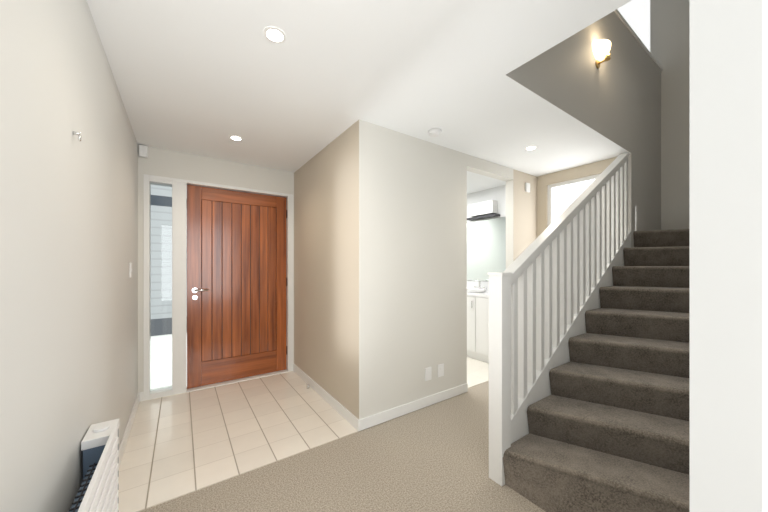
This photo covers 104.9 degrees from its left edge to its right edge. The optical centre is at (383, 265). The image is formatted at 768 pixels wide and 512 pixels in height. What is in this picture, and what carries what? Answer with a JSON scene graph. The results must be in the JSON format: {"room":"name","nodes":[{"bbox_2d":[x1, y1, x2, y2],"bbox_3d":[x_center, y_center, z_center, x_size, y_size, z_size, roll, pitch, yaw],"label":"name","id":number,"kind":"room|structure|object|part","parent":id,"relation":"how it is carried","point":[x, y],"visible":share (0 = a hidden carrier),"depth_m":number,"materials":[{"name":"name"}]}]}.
{"room":"entrance hall","nodes":[
{"label":"entrance hall","id":0,"kind":"room"},
{"bbox_2d":[0,0,137,511],"bbox_3d":[-1.268,0.070,1.171,0.100,2.400,4.067,0,0,-35],"label":"wall","id":1,"kind":"structure","parent":0,"point":[68,293],"depth_m":0.98,"materials":[{"name":"beige paint"}]},
{"bbox_2d":[73,131,80,140],"bbox_3d":[-1.146,-0.485,1.101,0.021,0.032,0.018,0,0,-35],"label":"wall hook","id":2,"kind":"object","parent":1,"relation":"attached to","point":[78,134],"visible":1,"depth_m":1.10,"materials":[{"name":"silver metal"}]},
{"bbox_2d":[69,419,119,511],"bbox_3d":[-0.887,0.940,0.812,0.114,0.540,1.244,0,0,-35],"label":"heater","id":3,"kind":"object","parent":1,"relation":"attached to","point":[97,491],"visible":1,"depth_m":1.12,"materials":[{"name":"metal"}]},
{"bbox_2d":[129,263,131,277],"bbox_3d":[-1.995,0.033,2.327,0.012,0.115,0.075,0,0,-35],"label":"light switch","id":4,"kind":"object","parent":1,"relation":"attached to","point":[130,270],"visible":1,"depth_m":2.30,"materials":[{"name":"white plastic"}]},
{"bbox_2d":[118,392,143,469],"bbox_3d":[-1.172,1.223,1.146,0.030,0.086,3.917,0,0,-35],"label":"baseboard","id":5,"kind":"structure","parent":1,"relation":"attached to","point":[140,396],"depth_m":2.19,"materials":[{"name":"white paint"}]},
{"bbox_2d":[138,145,293,392],"bbox_3d":[-1.694,0.070,3.255,1.561,2.400,0.150,0,0,-35],"label":"wall","id":6,"kind":"structure","parent":0,"point":[169,164],"depth_m":2.98,"materials":[{"name":"beige paint"}]},
{"bbox_2d":[139,145,147,157],"bbox_3d":[-2.244,-1.067,2.755,0.063,0.105,0.049,0,0,-35],"label":"sensor","id":7,"kind":"object","parent":6,"relation":"attached to","point":[143,151],"visible":1,"depth_m":2.73,"materials":[{"name":"white plastic"}]},
{"bbox_2d":[144,174,292,400],"bbox_3d":[-1.718,0.203,3.230,1.412,2.135,0.164,0,0,-35],"label":"door frame","id":8,"kind":"structure","parent":6,"relation":"attached to","point":[232,292],"depth_m":3.19,"materials":[{"name":"white paint"}]},
{"bbox_3d":[-2.194,0.205,2.909,0.174,2.020,0.006,0,0,-35],"label":"sidelight glass panel","id":9,"kind":"part","parent":8,"relation":"part of","materials":[{"name":"clear glass"}]},
{"bbox_3d":[-1.898,0.286,3.046,0.144,0.126,0.060,0,0,-35],"label":"handle","id":10,"kind":"part","parent":8,"relation":"part of","materials":[{"name":"silver metal"}]},
{"bbox_3d":[-1.607,0.212,3.309,1.004,2.084,0.045,0,0,-35],"label":"panel","id":11,"kind":"part","parent":8,"relation":"part of","materials":[{"name":"wood"}]},
{"bbox_2d":[118,371,358,511],"bbox_3d":[-1.256,1.268,2.530,1.461,0.004,1.642,0,0,-35],"label":"floor","id":12,"kind":"structure","parent":0,"point":[180,444],"depth_m":2.22,"materials":[{"name":"beige tile"}]},
{"bbox_2d":[294,127,349,410],"bbox_3d":[-0.634,0.070,3.003,0.100,2.400,1.467,0,0,-35],"label":"wall","id":13,"kind":"structure","parent":0,"point":[322,184],"depth_m":2.82,"materials":[{"name":"beige paint"}]},
{"bbox_2d":[293,363,359,430],"bbox_3d":[-0.642,1.223,2.918,0.015,0.086,1.599,0,0,-35],"label":"baseboard","id":14,"kind":"structure","parent":13,"relation":"attached to","point":[354,421],"depth_m":2.68,"materials":[{"name":"white paint"}]},
{"bbox_2d":[139,381,544,511],"bbox_3d":[0.235,1.320,0.840,8.340,0.100,6.317,0,0,-35],"label":"floor","id":15,"kind":"structure","parent":0,"point":[433,457],"depth_m":1.78,"materials":[{"name":"beige carpet"}]},
{"bbox_2d":[487,152,689,511],"bbox_3d":[2.215,0.075,2.294,3.222,2.389,0.950,0,0,-35],"label":"staircase","id":16,"kind":"structure","parent":15,"relation":"on","point":[589,358],"depth_m":1.90,"materials":[{"name":"brown carpet"}]},
{"bbox_3d":[1.553,0.075,2.353,2.198,2.389,0.102,0,0,-35],"label":"staircase balustrade frame","id":17,"kind":"part","parent":16,"relation":"part of","materials":[{"name":"white paint"}]},
{"bbox_2d":[87,0,631,193],"bbox_3d":[0.155,-1.230,0.957,8.340,0.200,6.600,0,0,-35],"label":"ceiling","id":18,"kind":"structure","parent":0,"point":[205,78],"depth_m":1.73,"materials":[{"name":"white paint"}]},
{"bbox_2d":[428,128,441,136],"bbox_3d":[0.427,-1.111,2.469,0.110,0.038,0.110,0,0,-35],"label":"smoke detector","id":19,"kind":"object","parent":18,"relation":"attached to","point":[434,132],"visible":1,"depth_m":2.44,"materials":[{"name":"white plastic"}]},
{"bbox_2d":[350,119,536,418],"bbox_3d":[0.886,0.070,3.073,2.685,2.400,0.100,0,0,-35],"label":"wall","id":20,"kind":"structure","parent":0,"point":[380,268],"depth_m":2.56,"materials":[{"name":"beige paint"}]},
{"bbox_2d":[360,383,467,430],"bbox_3d":[0.329,1.223,2.622,1.238,0.086,0.012,0,0,-35],"label":"baseboard","id":21,"kind":"structure","parent":20,"relation":"attached to","point":[395,412],"depth_m":2.55,"materials":[{"name":"white paint"}]},
{"bbox_2d":[425,367,431,380],"bbox_3d":[0.403,0.978,2.673,0.074,0.115,0.012,0,0,-35],"label":"electrical outlet","id":22,"kind":"object","parent":20,"relation":"attached to","point":[428,373],"depth_m":2.67,"materials":[{"name":"white plastic"}]},
{"bbox_2d":[438,363,443,376],"bbox_3d":[0.533,0.978,2.763,0.074,0.115,0.012,0,0,-35],"label":"electrical outlet","id":23,"kind":"object","parent":20,"relation":"attached to","point":[441,366],"depth_m":2.76,"materials":[{"name":"white plastic"}]},
{"bbox_2d":[525,183,529,192],"bbox_3d":[1.751,-0.955,3.595,0.080,0.110,0.022,0,0,-35],"label":"thermostat","id":24,"kind":"object","parent":20,"relation":"attached to","point":[527,187],"visible":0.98,"depth_m":3.58,"materials":[{"name":"white plastic"}]},
{"bbox_2d":[467,356,488,387],"bbox_3d":[0.356,1.268,3.844,2.485,0.004,1.870,0,0,-35],"label":"floor","id":25,"kind":"structure","parent":0,"point":[477,372],"depth_m":3.51,"materials":[{"name":"beige tile"}]},
{"bbox_2d":[467,280,488,362],"bbox_3d":[1.309,0.738,4.221,0.481,1.057,1.050,0,0,-35],"label":"kitchen cabinet","id":26,"kind":"object","parent":25,"relation":"on","point":[478,323],"visible":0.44,"depth_m":3.94,"materials":[{"name":"white paint"}]},
{"bbox_2d":[467,157,616,290],"bbox_3d":[1.682,0.070,4.198,0.100,2.400,2.750,0,0,-35],"label":"wall","id":27,"kind":"structure","parent":0,"point":[586,170],"depth_m":3.69,"materials":[{"name":"paint"}]},
{"bbox_2d":[467,200,499,220],"bbox_3d":[1.451,-0.815,4.337,0.118,0.230,0.500,0,0,-35],"label":"range hood","id":28,"kind":"object","parent":27,"relation":"attached to","point":[483,210],"visible":0.96,"depth_m":4.27,"materials":[{"name":"white plastic"}]},
{"bbox_2d":[467,217,505,280],"bbox_3d":[1.510,-0.230,4.347,0.010,0.900,0.950,0,0,-35],"label":"backsplash","id":29,"kind":"structure","parent":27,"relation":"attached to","point":[486,246],"depth_m":4.36,"materials":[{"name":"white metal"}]},
{"bbox_2d":[547,173,600,226],"bbox_3d":[2.214,-0.365,3.424,0.060,1.270,0.590,0,0,-35],"label":"window","id":30,"kind":"structure","parent":27,"relation":"in","point":[562,196],"depth_m":3.52,"materials":[{"name":"white glass"}]},
{"bbox_2d":[491,0,662,247],"bbox_3d":[1.991,-1.255,2.681,3.360,5.050,0.100,0,0,-35],"label":"wall","id":31,"kind":"structure","parent":0,"point":[631,98],"depth_m":2.73,"materials":[{"name":"grey paint"}]},
{"bbox_2d":[592,39,610,68],"bbox_3d":[1.821,-1.750,2.446,0.210,0.170,0.094,0,0,-35],"label":"wall sconce","id":32,"kind":"object","parent":31,"relation":"attached to","point":[601,48],"visible":1,"depth_m":2.42,"materials":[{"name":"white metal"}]},
{"bbox_2d":[614,9,661,70],"bbox_3d":[1.991,-2.345,2.681,3.160,0.030,0.124,0,0,-35],"label":"trim","id":33,"kind":"structure","parent":31,"relation":"on","point":[626,24],"depth_m":3.02,"materials":[{"name":"white paint"}]},
{"bbox_2d":[618,0,689,229],"bbox_3d":[3.079,-1.255,3.973,0.102,5.050,2.944,0,0,-35],"label":"wall","id":34,"kind":"structure","parent":0,"point":[676,13],"depth_m":3.44,"materials":[{"name":"grey paint"}]},
{"bbox_2d":[690,0,767,511],"bbox_3d":[2.276,-1.255,1.694,3.810,5.050,0.100,0,0,-35],"label":"wall","id":35,"kind":"structure","parent":0,"point":[728,255],"depth_m":0.61,"materials":[{"name":"paint"}]},
{"label":"outside","id":36,"kind":"structure","parent":0,"visible":0},
{"bbox_2d":[151,185,171,388],"bbox_3d":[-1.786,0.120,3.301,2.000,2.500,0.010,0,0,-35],"label":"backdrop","id":37,"kind":"structure","parent":36,"point":[163,241],"depth_m":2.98,"materials":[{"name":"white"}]}
]}

